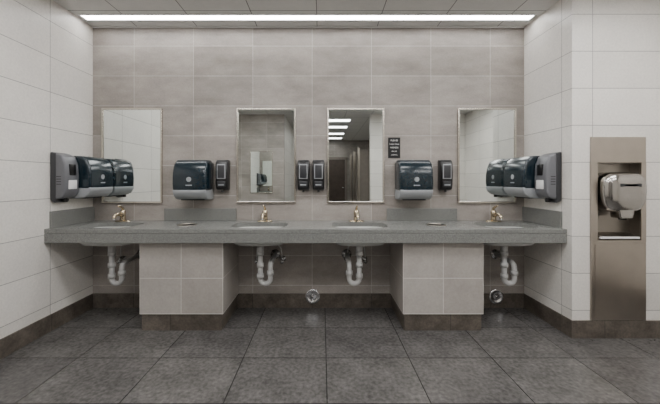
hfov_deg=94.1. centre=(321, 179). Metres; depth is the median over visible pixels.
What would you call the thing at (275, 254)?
trap
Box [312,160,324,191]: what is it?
soap dispenser
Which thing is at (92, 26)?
trim
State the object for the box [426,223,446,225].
chute
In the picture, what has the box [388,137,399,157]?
wall sign
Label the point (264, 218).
faucet
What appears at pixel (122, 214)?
faucet
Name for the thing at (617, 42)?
wall
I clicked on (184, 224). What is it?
chute
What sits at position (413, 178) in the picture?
paper towel dispenser
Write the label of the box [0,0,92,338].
wall
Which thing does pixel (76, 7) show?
ceiling
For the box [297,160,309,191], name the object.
soap dispenser
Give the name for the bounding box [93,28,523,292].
wall
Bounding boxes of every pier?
[140,243,238,329]
[390,243,483,329]
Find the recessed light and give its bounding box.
[78,14,536,20]
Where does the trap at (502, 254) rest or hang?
attached to the undermount sink at (493, 244)
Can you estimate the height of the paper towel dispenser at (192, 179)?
0.398 m
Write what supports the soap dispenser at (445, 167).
attached to the wall at (199, 78)
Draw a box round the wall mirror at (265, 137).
[236,108,295,202]
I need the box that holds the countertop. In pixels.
[44,207,566,242]
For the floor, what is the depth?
2.21 m
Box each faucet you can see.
[112,205,130,221]
[257,205,272,221]
[349,205,363,221]
[486,205,502,221]
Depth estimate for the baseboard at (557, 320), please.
2.77 m
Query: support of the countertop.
attached to the wall at (199, 78)
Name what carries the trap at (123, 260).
attached to the undermount sink at (83, 244)
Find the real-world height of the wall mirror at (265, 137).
0.965 m
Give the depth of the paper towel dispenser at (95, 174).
2.85 m
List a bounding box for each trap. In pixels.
[108,246,139,285]
[254,245,285,285]
[342,246,366,285]
[490,246,517,285]
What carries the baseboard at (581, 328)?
attached to the wall at (617, 42)
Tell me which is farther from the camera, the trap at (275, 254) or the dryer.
the trap at (275, 254)
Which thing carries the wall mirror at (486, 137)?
attached to the wall at (199, 78)
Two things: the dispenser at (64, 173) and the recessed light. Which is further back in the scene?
the recessed light
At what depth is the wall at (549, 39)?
2.72 m
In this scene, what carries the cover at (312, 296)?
attached to the wall at (199, 78)
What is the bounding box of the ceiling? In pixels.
[53,0,558,25]
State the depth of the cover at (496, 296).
3.11 m
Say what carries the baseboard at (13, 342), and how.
attached to the wall at (46, 50)
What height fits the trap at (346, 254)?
0.515 m
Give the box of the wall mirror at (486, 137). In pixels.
[457,108,516,202]
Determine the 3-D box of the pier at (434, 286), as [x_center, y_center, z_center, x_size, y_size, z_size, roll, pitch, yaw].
[1.044,0.920,2.885,0.693,0.760,0.490,0,0,0]
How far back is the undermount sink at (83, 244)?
2.68 m
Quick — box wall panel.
[590,137,645,319]
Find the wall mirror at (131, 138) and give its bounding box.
[101,108,162,202]
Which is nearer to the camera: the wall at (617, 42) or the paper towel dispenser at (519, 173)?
the wall at (617, 42)
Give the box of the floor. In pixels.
[0,308,659,403]
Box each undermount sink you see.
[80,226,133,245]
[234,226,283,245]
[335,226,384,245]
[484,226,534,245]
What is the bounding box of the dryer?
[598,172,646,219]
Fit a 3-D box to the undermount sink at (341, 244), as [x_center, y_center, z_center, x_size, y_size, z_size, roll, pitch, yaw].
[0.342,0.523,2.820,0.544,0.141,0.374,0,0,0]
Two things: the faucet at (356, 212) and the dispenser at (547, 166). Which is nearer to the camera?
the dispenser at (547, 166)
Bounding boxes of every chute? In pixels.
[176,223,196,225]
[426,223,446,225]
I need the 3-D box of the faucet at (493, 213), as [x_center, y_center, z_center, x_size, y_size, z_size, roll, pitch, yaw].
[1.700,0.328,2.987,0.150,0.169,0.175,0,0,0]
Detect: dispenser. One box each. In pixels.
[50,152,78,202]
[69,156,112,198]
[173,160,213,199]
[215,160,229,191]
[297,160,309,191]
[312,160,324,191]
[395,160,432,199]
[438,160,452,191]
[503,156,543,198]
[535,152,560,202]
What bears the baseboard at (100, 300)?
attached to the wall at (199, 78)
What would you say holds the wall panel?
attached to the wall at (617, 42)
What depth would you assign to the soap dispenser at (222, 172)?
3.03 m
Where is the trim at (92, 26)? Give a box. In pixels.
[92,26,524,27]
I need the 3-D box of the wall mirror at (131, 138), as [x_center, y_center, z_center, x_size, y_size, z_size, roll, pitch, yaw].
[-1.929,-0.247,3.118,0.613,0.965,0.024,0,0,0]
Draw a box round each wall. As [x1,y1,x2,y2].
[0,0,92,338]
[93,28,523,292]
[524,0,574,319]
[575,0,659,319]
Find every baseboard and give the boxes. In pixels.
[0,293,93,359]
[93,293,523,307]
[523,293,572,337]
[572,320,659,337]
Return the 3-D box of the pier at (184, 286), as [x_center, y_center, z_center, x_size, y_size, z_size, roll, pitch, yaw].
[-1.210,0.920,2.885,0.719,0.760,0.490,0,0,0]
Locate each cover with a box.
[305,289,319,303]
[489,289,503,303]
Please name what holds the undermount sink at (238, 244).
in the countertop
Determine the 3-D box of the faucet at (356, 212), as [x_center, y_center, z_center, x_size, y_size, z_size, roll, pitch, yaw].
[0.342,0.328,2.987,0.150,0.169,0.175,0,0,0]
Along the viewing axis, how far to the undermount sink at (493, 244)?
2.68 m
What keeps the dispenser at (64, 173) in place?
attached to the wall at (46, 50)

